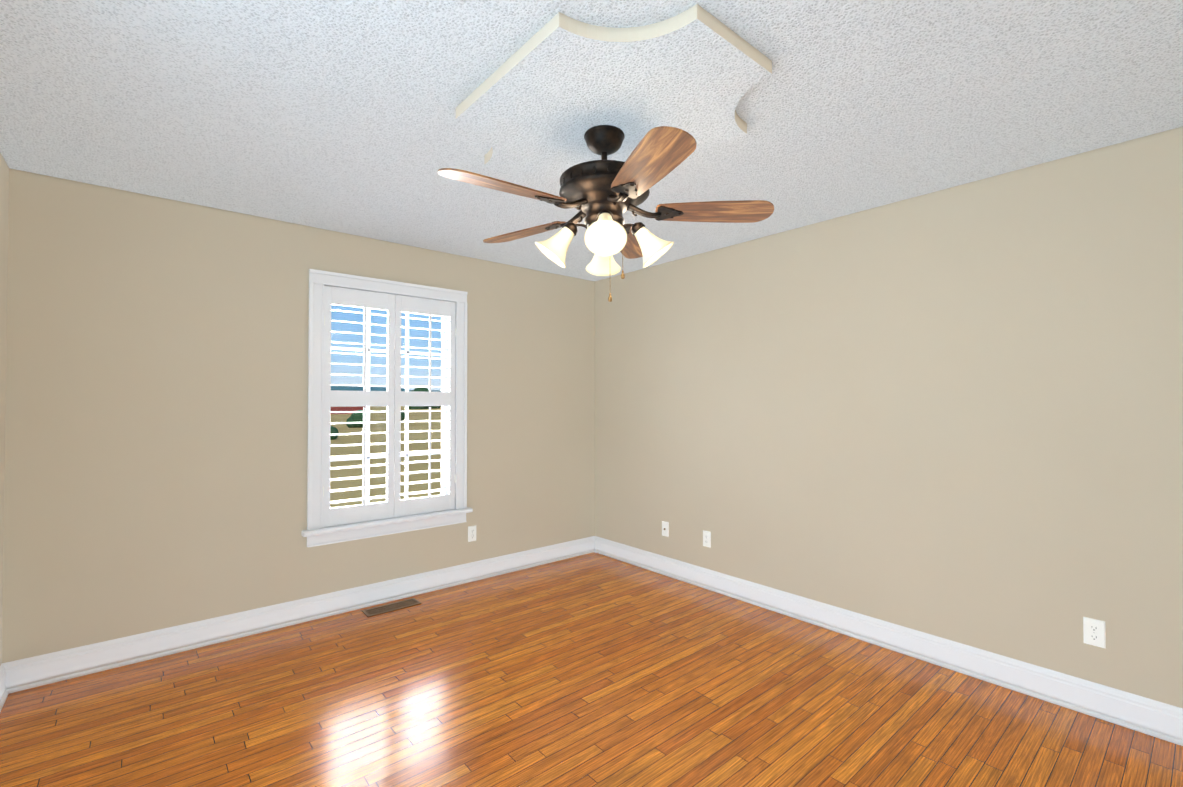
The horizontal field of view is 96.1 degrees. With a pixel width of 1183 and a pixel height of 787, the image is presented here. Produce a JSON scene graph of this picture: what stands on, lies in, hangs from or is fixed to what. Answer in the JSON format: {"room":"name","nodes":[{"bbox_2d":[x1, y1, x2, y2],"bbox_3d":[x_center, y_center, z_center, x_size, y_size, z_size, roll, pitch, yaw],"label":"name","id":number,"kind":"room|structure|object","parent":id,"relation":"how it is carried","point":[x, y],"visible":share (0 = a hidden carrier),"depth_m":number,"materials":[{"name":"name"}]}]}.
{"room":"empty bedroom","nodes":[
{"label":"empty bedroom","id":0,"kind":"room"},
{"bbox_2d":[0,152,8,665],"bbox_3d":[-1.409,0.137,0.787,0.180,2.440,4.280,1,-1,-40],"label":"wall","id":1,"kind":"structure","parent":0,"point":[4,193],"depth_m":2.42,"materials":[{"name":"paint"}]},
{"bbox_2d":[0,660,15,711],"bbox_3d":[-1.388,1.291,0.907,0.027,0.137,4.100,1,-1,-40],"label":"baseboard","id":2,"kind":"structure","parent":1,"relation":"attached to","point":[8,669],"depth_m":2.46,"materials":[{"name":"white wood"}]},
{"bbox_2d":[2,168,594,662],"bbox_3d":[-1.407,0.179,3.716,3.980,2.440,0.180,1,-1,-40],"label":"wall","id":3,"kind":"structure","parent":0,"point":[156,416],"depth_m":2.96,"materials":[{"name":"paint"}]},
{"bbox_2d":[16,536,595,691],"bbox_3d":[-1.347,1.329,3.614,3.540,0.137,0.027,1,-1,-40],"label":"baseboard","id":4,"kind":"structure","parent":3,"relation":"attached to","point":[31,672],"depth_m":3.12,"materials":[{"name":"white wood"}]},
{"bbox_2d":[301,269,472,546],"bbox_3d":[-1.389,0.088,3.690,1.130,1.720,0.245,1,-1,-40],"label":"window","id":5,"kind":"structure","parent":3,"relation":"in","point":[316,533],"depth_m":3.63,"materials":[{"name":"white wood"}]},
{"bbox_2d":[323,285,455,526],"bbox_3d":[-1.351,0.078,3.645,0.908,1.524,0.089,1,-1,-40],"label":"window shutters","id":6,"kind":"object","parent":5,"relation":"attached to","point":[393,398],"visible":1,"depth_m":3.62,"materials":[{"name":"white wood"}]},
{"bbox_2d":[468,525,475,541],"bbox_3d":[-0.898,1.051,4.013,0.070,0.115,0.008,1,-1,-40],"label":"outlet","id":7,"kind":"object","parent":3,"relation":"attached to","point":[471,533],"visible":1,"depth_m":4.01,"materials":[{"name":"white plastic"}]},
{"bbox_2d":[0,552,1182,786],"bbox_3d":[-0.020,1.436,2.068,3.980,0.120,4.460,1,-1,-40],"label":"floor","id":8,"kind":"structure","parent":0,"point":[594,670],"depth_m":2.32,"materials":[{"name":"brown wood"}]},
{"bbox_2d":[362,598,420,616],"bbox_3d":[-1.306,1.393,3.483,0.345,0.005,0.125,1,-1,-40],"label":"floor vent","id":9,"kind":"object","parent":8,"relation":"in","point":[378,610],"visible":1,"depth_m":3.47,"materials":[{"name":"brown metal"}]},
{"bbox_2d":[0,0,1182,280],"bbox_3d":[-0.020,-1.139,2.105,3.980,0.150,4.460,1,-1,-40],"label":"ceiling","id":10,"kind":"structure","parent":0,"point":[332,114],"depth_m":1.95,"materials":[{"name":"white paint"}]},
{"bbox_2d":[456,4,771,186],"bbox_3d":[0.052,-1.049,2.034,0.920,0.052,1.180,1,-1,-40],"label":"ceiling medallion","id":11,"kind":"object","parent":10,"relation":"attached to","point":[545,98],"visible":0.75,"depth_m":1.80,"materials":[{"name":"beige paint"}]},
{"bbox_2d":[438,125,773,301],"bbox_3d":[0.010,-0.686,2.079,1.238,0.673,1.263,1,-1,-40],"label":"ceiling fan","id":12,"kind":"object","parent":11,"relation":"hanging from","point":[603,194],"visible":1,"depth_m":2.02,"materials":[{"name":"brown wood"}]},
{"bbox_2d":[595,126,1182,707],"bbox_3d":[1.486,0.172,3.249,0.180,2.440,4.280,1,-1,-40],"label":"wall","id":13,"kind":"structure","parent":0,"point":[955,414],"depth_m":2.73,"materials":[{"name":"paint"}]},
{"bbox_2d":[662,521,668,536],"bbox_3d":[0.572,1.053,4.159,0.016,0.115,0.070,1,-1,-40],"label":"electrical outlet","id":14,"kind":"object","parent":13,"relation":"attached to","point":[665,528],"visible":1,"depth_m":4.16,"materials":[{"name":"white plastic"}]},
{"bbox_2d":[703,530,710,547],"bbox_3d":[0.834,1.049,3.857,0.008,0.115,0.070,1,-1,-40],"label":"electrical outlet","id":15,"kind":"object","parent":13,"relation":"attached to","point":[706,538],"visible":1,"depth_m":3.85,"materials":[{"name":"white plastic"}]},
{"bbox_2d":[596,536,1182,745],"bbox_3d":[1.348,1.324,3.234,0.027,0.137,4.100,1,-1,-40],"label":"baseboard","id":16,"kind":"structure","parent":13,"relation":"attached to","point":[1154,718],"depth_m":2.71,"materials":[{"name":"white wood"}]},
{"bbox_2d":[1083,617,1105,648],"bbox_3d":[2.166,1.027,2.292,0.008,0.115,0.070,1,-1,-40],"label":"electrical outlet","id":17,"kind":"object","parent":13,"relation":"attached to","point":[1094,632],"visible":1,"depth_m":2.29,"materials":[{"name":"white plastic"}]},
{"label":"outside","id":18,"kind":"structure","parent":0,"visible":0},
{"bbox_2d":[330,406,440,507],"bbox_3d":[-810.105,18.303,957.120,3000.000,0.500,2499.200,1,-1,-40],"label":"ground","id":19,"kind":"structure","parent":18,"point":[375,449],"depth_m":44.26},
{"bbox_2d":[331,406,365,413],"bbox_3d":[-94.134,3.524,200.390,16.801,7.700,10.800,1,-1,-40],"label":"house","id":20,"kind":"structure","parent":19,"relation":"on","point":[355,408],"depth_m":196.41,"materials":[{"name":"red"}]},
{"bbox_2d":[330,387,440,439],"bbox_3d":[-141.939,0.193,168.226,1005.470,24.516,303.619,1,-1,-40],"label":"trees","id":21,"kind":"object","parent":19,"relation":"on","point":[355,417],"depth_m":93.10,"materials":[{"name":"green plant"}]},
{"bbox_2d":[331,386,440,391],"bbox_3d":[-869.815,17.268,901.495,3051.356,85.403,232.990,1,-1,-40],"label":"hills","id":22,"kind":"structure","parent":19,"relation":"on","point":[348,388],"depth_m":1146.06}
]}

